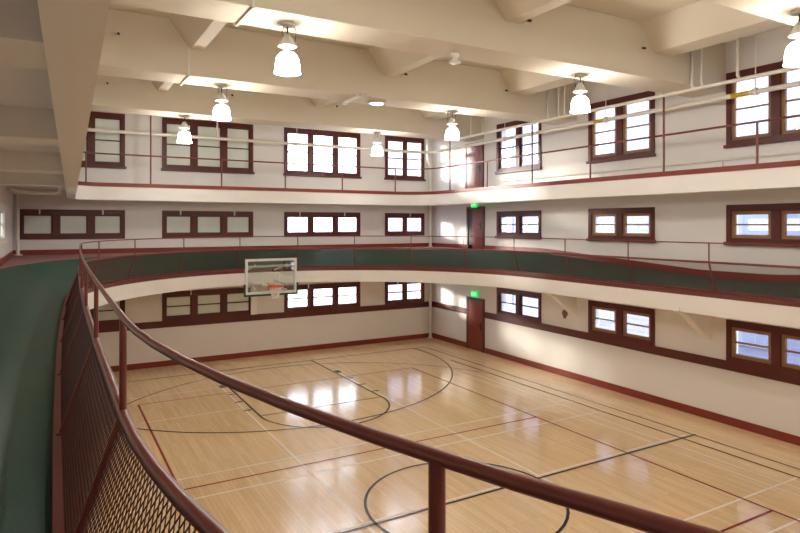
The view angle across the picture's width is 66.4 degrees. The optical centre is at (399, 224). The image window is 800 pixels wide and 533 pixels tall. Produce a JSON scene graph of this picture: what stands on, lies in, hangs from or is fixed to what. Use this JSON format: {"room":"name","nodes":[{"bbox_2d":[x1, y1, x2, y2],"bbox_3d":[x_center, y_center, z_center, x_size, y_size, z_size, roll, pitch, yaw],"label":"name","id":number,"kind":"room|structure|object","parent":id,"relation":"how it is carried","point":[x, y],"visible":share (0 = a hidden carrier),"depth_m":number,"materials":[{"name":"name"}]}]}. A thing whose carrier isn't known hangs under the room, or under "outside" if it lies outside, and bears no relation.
{"room":"indoor gymnasium","nodes":[
{"label":"indoor gymnasium","id":0,"kind":"room"},
{"bbox_2d":[0,185,12,258],"bbox_3d":[-5.756,0.325,7.536,0.400,9.950,28.600,0,0,-30],"label":"wall","id":1,"kind":"structure","parent":0,"point":[6,196],"depth_m":17.36,"materials":[{"name":"beige paint"}]},
{"bbox_2d":[0,203,6,247],"bbox_3d":[-9.430,0.010,14.363,0.190,1.020,2.980,0,0,-30],"label":"window","id":2,"kind":"structure","parent":1,"relation":"in","point":[2,206],"depth_m":15.47,"materials":[{"name":"white paint"}]},
{"bbox_2d":[0,250,13,265],"bbox_3d":[-5.470,1.105,7.469,0.030,0.550,28.200,0,0,-30],"label":"baseboard","id":3,"kind":"structure","parent":1,"relation":"attached to","point":[9,255],"depth_m":16.48,"materials":[{"name":"red paint"}]},
{"bbox_2d":[0,64,64,190],"bbox_3d":[1.232,-1.190,11.884,16.050,0.140,27.200,0,0,-30],"label":"ceiling","id":4,"kind":"structure","parent":0,"point":[20,86],"depth_m":5.22,"materials":[{"name":"beige paint"}]},
{"bbox_2d":[0,0,46,68],"bbox_3d":[-2.154,-0.980,2.800,1.145,0.300,0.540,0,0,-30],"label":"ceiling beam","id":5,"kind":"structure","parent":4,"relation":"attached to","point":[21,37],"depth_m":2.77,"materials":[{"name":"beige paint"}]},
{"bbox_2d":[0,105,58,145],"bbox_3d":[-3.902,-0.980,5.947,1.238,0.300,0.540,0,0,-30],"label":"ceiling beam","id":6,"kind":"structure","parent":4,"relation":"attached to","point":[22,125],"depth_m":5.85,"materials":[{"name":"beige paint"}]},
{"bbox_2d":[0,150,62,173],"bbox_3d":[-5.894,-0.980,9.531,1.344,0.300,0.540,0,0,-30],"label":"ceiling beam","id":7,"kind":"structure","parent":4,"relation":"attached to","point":[10,160],"depth_m":9.38,"materials":[{"name":"beige paint"}]},
{"bbox_2d":[0,172,64,186],"bbox_3d":[-7.837,-0.980,13.028,1.447,0.300,0.540,0,0,-30],"label":"ceiling beam","id":8,"kind":"structure","parent":4,"relation":"attached to","point":[6,178],"depth_m":12.81,"materials":[{"name":"beige paint"}]},
{"bbox_2d":[7,187,61,194],"bbox_3d":[-10.199,-1.007,17.110,1.280,0.297,1.472,0,0,-30],"label":"pipe","id":9,"kind":"object","parent":4,"relation":"attached to","point":[14,190],"visible":0.87,"depth_m":17.64,"materials":[{"name":"beige metal"}]},
{"bbox_2d":[37,0,799,205],"bbox_3d":[1.414,-1.030,11.440,14.236,0.460,26.250,0,0,-30],"label":"balcony","id":10,"kind":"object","parent":4,"relation":"attached to","point":[73,31],"depth_m":14.03,"materials":[{"name":"beige paint"}]},
{"bbox_2d":[78,93,799,194],"bbox_3d":[1.446,-2.922,11.384,13.976,3.355,26.120,0,0,-30],"label":"balcony railing","id":11,"kind":"object","parent":10,"relation":"on","point":[757,165],"visible":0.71,"depth_m":20.07,"materials":[{"name":"red metal"}]},
{"bbox_2d":[0,250,254,268],"bbox_3d":[-7.007,1.048,18.171,8.000,0.105,8.100,0,0,-30],"label":"platform","id":12,"kind":"object","parent":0,"point":[24,259],"visible":0.5,"depth_m":18.42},
{"bbox_2d":[13,194,22,255],"bbox_3d":[-12.261,-0.060,19.598,0.280,2.120,0.273,0,0,-30],"label":"pipe","id":13,"kind":"object","parent":12,"relation":"on","point":[17,195],"visible":0.81,"depth_m":19.55,"materials":[{"name":"white metal"}]},
{"bbox_2d":[13,110,431,365],"bbox_3d":[-5.626,0.325,23.859,16.050,9.950,0.400,0,0,-30],"label":"wall","id":14,"kind":"structure","parent":0,"point":[143,219],"depth_m":23.61,"materials":[{"name":"beige paint"}]},
{"bbox_2d":[20,208,124,239],"bbox_3d":[-10.986,-0.030,20.561,3.170,1.040,0.175,0,0,-30],"label":"window","id":15,"kind":"structure","parent":14,"relation":"in","point":[39,223],"depth_m":20.54,"materials":[{"name":"red paint"}]},
{"bbox_2d":[81,111,125,168],"bbox_3d":[-10.983,-2.895,20.555,3.250,1.910,0.190,0,0,-30],"label":"window","id":16,"kind":"structure","parent":14,"relation":"in","point":[100,142],"depth_m":21.06,"materials":[{"name":"red paint"}]},
{"bbox_2d":[90,300,124,326],"bbox_3d":[-10.986,2.935,20.561,3.170,1.130,0.175,0,0,-30],"label":"window","id":17,"kind":"structure","parent":14,"relation":"in","point":[107,316],"depth_m":21.11,"materials":[{"name":"red paint"}]},
{"bbox_2d":[162,287,250,321],"bbox_3d":[-7.116,2.935,22.778,3.310,1.130,0.175,0,0,-30],"label":"window","id":18,"kind":"structure","parent":14,"relation":"in","point":[229,302],"depth_m":22.71,"materials":[{"name":"red paint"}]},
{"bbox_2d":[162,209,252,237],"bbox_3d":[-7.116,-0.030,22.778,3.310,1.040,0.175,0,0,-30],"label":"window","id":19,"kind":"structure","parent":14,"relation":"in","point":[175,224],"depth_m":22.74,"materials":[{"name":"red paint"}]},
{"bbox_2d":[161,117,254,173],"bbox_3d":[-7.112,-2.895,22.771,3.390,1.910,0.190,0,0,-30],"label":"window","id":20,"kind":"structure","parent":14,"relation":"in","point":[199,148],"depth_m":22.78,"materials":[{"name":"red paint"}]},
{"bbox_2d":[14,243,428,254],"bbox_3d":[-5.519,0.920,23.672,16.050,0.180,0.030,0,0,-30],"label":"baseboard","id":21,"kind":"structure","parent":14,"relation":"attached to","point":[169,249],"depth_m":22.27,"materials":[{"name":"red paint"}]},
{"bbox_2d":[250,284,256,314],"bbox_3d":[-5.641,2.760,23.562,0.230,1.420,0.100,0,0,-30],"label":"trim","id":22,"kind":"structure","parent":14,"relation":"attached to","point":[253,299],"depth_m":23.53,"materials":[{"name":"beige paint"}]},
{"bbox_2d":[99,301,428,332],"bbox_3d":[-5.518,3.590,23.670,16.050,0.240,0.035,0,0,-30],"label":"trim","id":23,"kind":"structure","parent":14,"relation":"attached to","point":[159,324],"depth_m":23.77,"materials":[{"name":"red paint"}]},
{"bbox_2d":[111,333,428,371],"bbox_3d":[-5.519,5.000,23.672,16.050,0.200,0.030,0,0,-30],"label":"baseboard","id":24,"kind":"structure","parent":14,"relation":"attached to","point":[425,335],"depth_m":23.99,"materials":[{"name":"red paint"}]},
{"bbox_2d":[284,282,359,312],"bbox_3d":[-3.146,2.935,25.052,3.340,1.130,0.175,0,0,-30],"label":"window","id":25,"kind":"structure","parent":14,"relation":"in","point":[335,287],"depth_m":25.02,"materials":[{"name":"red paint"}]},
{"bbox_2d":[284,211,359,235],"bbox_3d":[-3.146,-0.030,25.052,3.340,1.040,0.175,0,0,-30],"label":"window","id":26,"kind":"structure","parent":14,"relation":"in","point":[335,216],"depth_m":25.00,"materials":[{"name":"red paint"}]},
{"bbox_2d":[283,127,361,178],"bbox_3d":[-3.142,-2.895,25.045,3.420,1.910,0.190,0,0,-30],"label":"window","id":27,"kind":"structure","parent":14,"relation":"in","point":[310,133],"depth_m":24.96,"materials":[{"name":"red paint"}]},
{"bbox_2d":[384,136,425,180],"bbox_3d":[0.216,-2.895,26.968,2.080,1.910,0.190,0,0,-30],"label":"window","id":28,"kind":"structure","parent":14,"relation":"in","point":[404,140],"depth_m":26.93,"materials":[{"name":"red paint"}]},
{"bbox_2d":[385,212,424,235],"bbox_3d":[0.212,-0.030,26.975,2.000,1.040,0.175,0,0,-30],"label":"window","id":29,"kind":"structure","parent":14,"relation":"in","point":[404,216],"depth_m":26.93,"materials":[{"name":"red paint"}]},
{"bbox_2d":[385,282,424,304],"bbox_3d":[0.212,2.935,26.975,2.000,1.130,0.175,0,0,-30],"label":"window","id":30,"kind":"structure","parent":14,"relation":"in","point":[404,300],"depth_m":26.91,"materials":[{"name":"red paint"}]},
{"bbox_2d":[292,247,474,250],"bbox_3d":[-0.043,1.048,22.159,8.050,0.105,8.100,0,0,-30],"label":"platform","id":31,"kind":"object","parent":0,"point":[391,247],"visible":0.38,"depth_m":26.43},
{"bbox_2d":[0,249,799,532],"bbox_3d":[1.524,1.330,11.383,16.040,0.660,28.240,0,0,-30],"label":"floor track","id":32,"kind":"object","parent":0,"point":[32,296],"visible":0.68,"depth_m":9.37,"materials":[{"name":"green rubber"}]},
{"bbox_2d":[52,236,799,532],"bbox_3d":[1.502,1.087,11.376,13.910,1.325,26.046,0,0,-30],"label":"railing","id":33,"kind":"object","parent":32,"relation":"on","point":[86,385],"visible":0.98,"depth_m":3.31,"materials":[{"name":"brown metal"}]},
{"bbox_2d":[83,338,799,532],"bbox_3d":[1.480,5.221,11.450,16.850,0.258,29.000,0,0,-30],"label":"floor","id":34,"kind":"structure","parent":0,"point":[256,466],"depth_m":13.91,"materials":[{"name":"brown wood"}]},
{"bbox_2d":[427,138,432,337],"bbox_3d":[1.323,0.225,27.180,0.216,9.750,0.668,0,0,10],"label":"drain pipe","id":35,"kind":"object","parent":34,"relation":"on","point":[428,157],"visible":0.67,"depth_m":27.35,"materials":[{"name":"metal"}]},
{"bbox_2d":[109,0,789,82],"bbox_3d":[1.480,-4.800,11.450,16.850,0.300,29.000,0,0,-30],"label":"ceiling","id":36,"kind":"structure","parent":0,"point":[636,10],"depth_m":13.34,"materials":[{"name":"paint"}]},
{"bbox_2d":[150,80,173,90],"bbox_3d":[-6.143,-4.325,16.591,1.218,0.650,4.000,0,0,-30],"label":"cross beam","id":37,"kind":"structure","parent":36,"relation":"attached to","point":[160,86],"depth_m":17.83,"materials":[{"name":"paint"}]},
{"bbox_2d":[168,13,227,50],"bbox_3d":[-3.650,-4.325,12.239,1.218,0.650,4.130,0,0,-30],"label":"cross beam","id":38,"kind":"structure","parent":36,"relation":"attached to","point":[197,33],"depth_m":13.12,"materials":[{"name":"paint"}]},
{"bbox_2d":[91,75,483,141],"bbox_3d":[-3.849,-4.025,20.757,16.050,1.250,0.950,0,0,-30],"label":"ceiling beam","id":39,"kind":"structure","parent":36,"relation":"attached to","point":[122,95],"depth_m":20.07,"materials":[{"name":"paint"}]},
{"bbox_2d":[177,115,191,143],"bbox_3d":[-6.731,-2.977,19.078,0.444,0.846,0.444,0,0,-36],"label":"pendant lamp","id":40,"kind":"object","parent":39,"relation":"hanging from","point":[184,137],"visible":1,"depth_m":18.96,"materials":[{"name":"white glass"}]},
{"bbox_2d":[371,132,382,155],"bbox_3d":[-0.838,-2.977,22.510,0.444,0.846,0.444,0,0,-18],"label":"pendant lamp","id":41,"kind":"object","parent":39,"relation":"hanging from","point":[377,150],"visible":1,"depth_m":22.39,"materials":[{"name":"white glass"}]},
{"bbox_2d":[310,98,336,106],"bbox_3d":[-1.774,-4.325,19.093,1.248,0.650,4.000,0,0,-30],"label":"cross beam","id":42,"kind":"structure","parent":36,"relation":"attached to","point":[316,102],"depth_m":20.34,"materials":[{"name":"paint"}]},
{"bbox_2d":[97,8,576,124],"bbox_3d":[-1.389,-4.025,16.461,16.050,1.250,0.950,0,0,-30],"label":"ceiling beam","id":43,"kind":"structure","parent":36,"relation":"attached to","point":[147,47],"depth_m":15.46,"materials":[{"name":"paint"}]},
{"bbox_2d":[180,46,189,84],"bbox_3d":[-5.056,-3.985,14.361,0.040,1.230,1.010,0,0,-30],"label":"conduit","id":44,"kind":"object","parent":43,"relation":"attached to","point":[188,76],"visible":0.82,"depth_m":13.93,"materials":[{"name":"beige metal"}]},
{"bbox_2d":[212,83,230,120],"bbox_3d":[-4.338,-2.977,14.859,0.444,0.846,0.444,0,0,43],"label":"pendant lamp","id":45,"kind":"object","parent":43,"relation":"hanging from","point":[221,112],"visible":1,"depth_m":14.75,"materials":[{"name":"white glass"}]},
{"bbox_2d":[341,93,366,104],"bbox_3d":[-1.254,-3.365,16.395,0.150,0.070,1.320,0,0,-30],"label":"strip light","id":46,"kind":"object","parent":43,"relation":"attached to","point":[360,95],"visible":1,"depth_m":16.30,"materials":[{"name":"white paint"}]},
{"bbox_2d":[368,100,384,105],"bbox_3d":[-0.643,-3.353,16.918,0.480,0.095,0.480,0,0,-30],"label":"dome light","id":47,"kind":"object","parent":43,"relation":"attached to","point":[371,102],"visible":1,"depth_m":16.78,"materials":[{"name":"grey metal"}]},
{"bbox_2d":[370,102,383,105],"bbox_3d":[-0.643,-3.328,16.918,0.400,0.045,0.400,0,0,-30],"label":"diffuser","id":48,"kind":"object","parent":47,"relation":"attached to","point":[371,103],"depth_m":16.81,"materials":[{"name":"white plastic"}]},
{"bbox_2d":[445,110,458,139],"bbox_3d":[1.564,-2.977,18.297,0.444,0.846,0.444,0,0,1],"label":"pendant lamp","id":49,"kind":"object","parent":43,"relation":"hanging from","point":[452,133],"visible":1,"depth_m":18.18,"materials":[{"name":"white glass"}]},
{"bbox_2d":[368,46,438,76],"bbox_3d":[0.719,-4.325,14.742,1.248,0.650,4.130,0,0,-30],"label":"cross beam","id":50,"kind":"structure","parent":36,"relation":"attached to","point":[391,62],"depth_m":15.66,"materials":[{"name":"paint"}]},
{"bbox_2d":[110,0,724,97],"bbox_3d":[1.135,-4.025,12.053,16.050,1.250,0.950,0,0,-30],"label":"ceiling beam","id":51,"kind":"structure","parent":36,"relation":"attached to","point":[565,40],"depth_m":12.00,"materials":[{"name":"paint"}]},
{"bbox_2d":[235,0,254,26],"bbox_3d":[-2.531,-3.985,9.953,0.040,1.230,1.010,0,0,-30],"label":"conduit","id":52,"kind":"object","parent":51,"relation":"attached to","point":[252,8],"visible":1,"depth_m":9.79,"materials":[{"name":"white metal"}]},
{"bbox_2d":[274,21,300,75],"bbox_3d":[-1.900,-2.977,10.320,0.444,0.846,0.444,0,0,-30],"label":"pendant lamp","id":53,"kind":"object","parent":51,"relation":"hanging from","point":[287,63],"visible":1,"depth_m":10.21,"materials":[{"name":"white glass"}]},
{"bbox_2d":[449,52,460,64],"bbox_3d":[1.087,-3.300,12.146,0.240,0.200,0.236,0,0,-30],"label":"smoke detector","id":54,"kind":"object","parent":51,"relation":"attached to","point":[454,55],"visible":1,"depth_m":12.09,"materials":[{"name":"white paint"}]},
{"bbox_2d":[570,73,589,113],"bbox_3d":[4.082,-2.977,13.839,0.444,0.846,0.444,0,0,-22],"label":"pendant lamp","id":55,"kind":"object","parent":51,"relation":"hanging from","point":[580,104],"visible":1,"depth_m":13.73,"materials":[{"name":"white glass"}]},
{"bbox_2d":[420,110,456,118],"bbox_3d":[2.197,-4.325,21.367,1.598,0.650,4.000,0,0,-30],"label":"cross beam","id":56,"kind":"structure","parent":36,"relation":"attached to","point":[427,114],"depth_m":22.57,"materials":[{"name":"paint"}]},
{"bbox_2d":[87,34,799,153],"bbox_3d":[0.807,-3.824,13.315,13.935,1.653,22.306,0,0,-30],"label":"pipe","id":57,"kind":"object","parent":36,"relation":"hanging from","point":[755,91],"visible":0.74,"depth_m":20.10,"materials":[{"name":"beige metal"}]},
{"bbox_2d":[495,0,571,23],"bbox_3d":[3.129,-4.325,10.533,1.248,0.650,3.670,0,0,-30],"label":"cross beam","id":58,"kind":"structure","parent":36,"relation":"attached to","point":[513,11],"depth_m":11.58,"materials":[{"name":"paint"}]},
{"bbox_2d":[499,68,582,94],"bbox_3d":[4.689,-4.325,17.015,1.598,0.650,4.130,0,0,-30],"label":"cross beam","id":59,"kind":"structure","parent":36,"relation":"attached to","point":[521,82],"depth_m":17.84,"materials":[{"name":"paint"}]},
{"bbox_2d":[459,26,799,139],"bbox_3d":[6.919,-3.933,15.083,0.092,1.415,19.300,0,0,-30],"label":"conduit pipe","id":60,"kind":"object","parent":36,"relation":"attached to","point":[738,79],"visible":0.71,"depth_m":15.04,"materials":[{"name":"beige metal"}]},
{"bbox_2d":[640,0,787,55],"bbox_3d":[7.099,-4.325,12.807,1.598,0.650,3.670,0,0,-30],"label":"cross beam","id":61,"kind":"structure","parent":36,"relation":"attached to","point":[703,23],"depth_m":13.09,"materials":[{"name":"paint"}]},
{"bbox_2d":[707,0,799,25],"bbox_3d":[3.431,-4.025,8.044,16.050,1.250,0.950,0,0,-30],"label":"ceiling beam","id":62,"kind":"structure","parent":36,"relation":"attached to","point":[777,10],"depth_m":9.57,"materials":[{"name":"paint"}]},
{"bbox_2d":[783,7,799,66],"bbox_3d":[6.345,-2.977,9.707,0.444,0.846,0.444,0,0,37],"label":"pendant lamp","id":63,"kind":"object","parent":62,"relation":"hanging from","point":[792,53],"visible":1,"depth_m":9.66,"materials":[{"name":"white glass"}]},
{"bbox_2d":[432,25,799,436],"bbox_3d":[8.518,0.325,15.711,0.400,9.950,28.600,0,0,-30],"label":"wall","id":64,"kind":"structure","parent":0,"point":[699,216],"depth_m":17.42,"materials":[{"name":"beige paint"}]},
{"bbox_2d":[88,270,799,327],"bbox_3d":[1.524,1.970,11.383,16.040,0.440,28.240,0,0,-30],"label":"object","id":65,"kind":"structure","parent":64,"relation":"attached to","point":[788,316],"depth_m":18.90,"materials":[{"name":"beige paint"}]},
{"bbox_2d":[244,258,297,298],"bbox_3d":[-4.667,1.854,21.550,1.910,1.348,2.172,0,0,-30],"label":"basketball hoop","id":66,"kind":"object","parent":65,"relation":"attached to","point":[271,287],"visible":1,"depth_m":21.12,"materials":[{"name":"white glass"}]},
{"bbox_2d":[432,301,465,313],"bbox_3d":[2.096,3.590,26.487,0.035,0.240,2.645,0,0,-30],"label":"trim","id":67,"kind":"structure","parent":64,"relation":"attached to","point":[434,304],"depth_m":26.38,"materials":[{"name":"red paint"}]},
{"bbox_2d":[432,333,465,346],"bbox_3d":[2.097,4.995,26.490,0.030,0.210,2.650,0,0,-30],"label":"baseboard","id":68,"kind":"structure","parent":64,"relation":"attached to","point":[437,336],"depth_m":26.39,"materials":[{"name":"red paint"}]},
{"bbox_2d":[465,141,483,188],"bbox_3d":[2.991,-2.290,24.836,0.123,2.060,1.210,0,0,-30],"label":"door","id":69,"kind":"structure","parent":64,"relation":"in","point":[474,173],"depth_m":24.80,"materials":[{"name":"red paint"}]},
{"bbox_2d":[471,291,477,297],"bbox_3d":[3.025,2.830,24.803,0.097,0.240,0.380,0,0,-30],"label":"exit sign","id":70,"kind":"object","parent":64,"relation":"attached to","point":[473,293],"visible":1,"depth_m":24.73,"materials":[{"name":"green plastic"}]},
{"bbox_2d":[471,203,477,207],"bbox_3d":[3.025,-0.800,24.803,0.097,0.240,0.380,0,0,-30],"label":"exit sign","id":71,"kind":"object","parent":64,"relation":"attached to","point":[475,205],"visible":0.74,"depth_m":24.73,"materials":[{"name":"green plastic"}]},
{"bbox_2d":[466,296,484,352],"bbox_3d":[3.031,4.035,24.766,0.123,2.130,1.170,0,0,-30],"label":"door","id":72,"kind":"structure","parent":64,"relation":"in","point":[475,307],"depth_m":24.75,"materials":[{"name":"red paint"}]},
{"bbox_2d":[466,206,484,248],"bbox_3d":[3.031,0.160,24.766,0.123,1.760,1.170,0,0,-30],"label":"door","id":73,"kind":"structure","parent":64,"relation":"in","point":[475,217],"depth_m":24.74,"materials":[{"name":"red paint"}]},
{"bbox_2d":[495,120,541,173],"bbox_3d":[4.365,-2.895,22.551,0.190,1.910,2.520,0,0,-30],"label":"window","id":74,"kind":"structure","parent":64,"relation":"in","point":[519,167],"depth_m":22.53,"materials":[{"name":"red paint"}]},
{"bbox_2d":[495,210,541,238],"bbox_3d":[4.365,0.010,22.551,0.190,1.020,2.520,0,0,-30],"label":"window","id":75,"kind":"structure","parent":64,"relation":"in","point":[519,215],"depth_m":22.45,"materials":[{"name":"red paint"}]},
{"bbox_2d":[497,287,540,323],"bbox_3d":[4.389,2.960,22.565,0.135,1.080,2.440,0,0,-30],"label":"window","id":76,"kind":"structure","parent":64,"relation":"in","point":[520,294],"depth_m":22.45,"materials":[{"name":"red paint"}]},
{"bbox_2d":[542,290,576,316],"bbox_3d":[5.182,2.570,19.827,1.300,0.940,0.220,0,0,-30],"label":"beam","id":77,"kind":"structure","parent":64,"relation":"attached to","point":[568,303],"depth_m":19.88,"materials":[{"name":"beige paint"}]},
{"bbox_2d":[562,309,567,318],"bbox_3d":[5.513,3.000,20.501,0.055,0.300,0.260,0,0,-30],"label":"bell","id":78,"kind":"object","parent":64,"relation":"attached to","point":[564,312],"visible":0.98,"depth_m":20.46,"materials":[{"name":"brown metal"}]},
{"bbox_2d":[432,243,799,282],"bbox_3d":[8.431,1.105,15.431,0.030,0.550,28.200,0,0,-30],"label":"baseboard","id":79,"kind":"structure","parent":64,"relation":"attached to","point":[433,244],"depth_m":17.67,"materials":[{"name":"red paint"}]},
{"bbox_2d":[586,91,655,163],"bbox_3d":[6.671,-2.895,18.525,0.190,1.910,2.540,0,0,-30],"label":"window","id":80,"kind":"structure","parent":64,"relation":"in","point":[621,153],"depth_m":18.43,"materials":[{"name":"red paint"}]},
{"bbox_2d":[586,207,655,242],"bbox_3d":[6.671,0.010,18.525,0.190,1.020,2.540,0,0,-30],"label":"window","id":81,"kind":"structure","parent":64,"relation":"in","point":[620,214],"depth_m":18.43,"materials":[{"name":"red paint"}]},
{"bbox_2d":[588,300,654,346],"bbox_3d":[6.695,2.960,18.538,0.135,1.080,2.460,0,0,-30],"label":"window","id":82,"kind":"structure","parent":64,"relation":"in","point":[621,311],"depth_m":18.43,"materials":[{"name":"red paint"}]},
{"bbox_2d":[485,312,799,385],"bbox_3d":[9.408,3.590,13.720,0.035,0.240,24.260,0,0,-30],"label":"trim","id":83,"kind":"structure","parent":64,"relation":"attached to","point":[689,357],"depth_m":17.18,"materials":[{"name":"red paint"}]},
{"bbox_2d":[485,348,799,445],"bbox_3d":[9.410,4.995,13.721,0.030,0.210,24.260,0,0,-30],"label":"baseboard","id":84,"kind":"structure","parent":64,"relation":"attached to","point":[786,437],"depth_m":17.18,"materials":[{"name":"red paint"}]},
{"bbox_2d":[501,151,799,183],"bbox_3d":[8.923,-1.469,14.502,0.055,0.418,20.300,0,0,-30],"label":"railing","id":85,"kind":"object","parent":64,"relation":"attached to","point":[789,153],"visible":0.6,"depth_m":16.97,"materials":[{"name":"red metal"}]},
{"bbox_2d":[672,307,710,340],"bbox_3d":[7.518,2.570,15.748,1.300,0.940,0.220,0,0,-30],"label":"beam","id":86,"kind":"structure","parent":64,"relation":"attached to","point":[701,324],"depth_m":15.80,"materials":[{"name":"beige paint"}]},
{"bbox_2d":[723,61,799,148],"bbox_3d":[8.957,-2.895,14.533,0.190,1.910,2.540,0,0,-30],"label":"window","id":87,"kind":"structure","parent":64,"relation":"in","point":[778,132],"depth_m":14.68,"materials":[{"name":"red paint"}]},
{"bbox_2d":[723,203,799,246],"bbox_3d":[8.957,0.010,14.533,0.190,1.020,2.540,0,0,-30],"label":"window","id":88,"kind":"structure","parent":64,"relation":"in","point":[777,213],"depth_m":14.70,"materials":[{"name":"red paint"}]},
{"bbox_2d":[726,319,799,376],"bbox_3d":[8.981,2.960,14.547,0.135,1.080,2.460,0,0,-30],"label":"window","id":89,"kind":"structure","parent":64,"relation":"in","point":[778,336],"depth_m":14.70,"materials":[{"name":"red paint"}]},
{"label":"outside","id":90,"kind":"structure","parent":0,"visible":0},
{"bbox_2d":[288,287,393,306],"bbox_3d":[-9.939,5.550,17.355,120.000,0.300,120.000,0,0,-30],"label":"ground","id":91,"kind":"structure","parent":90,"point":[348,290],"depth_m":45.20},
{"bbox_2d":[388,69,799,364],"bbox_3d":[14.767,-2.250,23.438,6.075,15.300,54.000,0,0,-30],"label":"window panes","id":92,"kind":"structure","parent":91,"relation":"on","point":[793,108],"depth_m":25.81,"materials":[{"name":"glass"}]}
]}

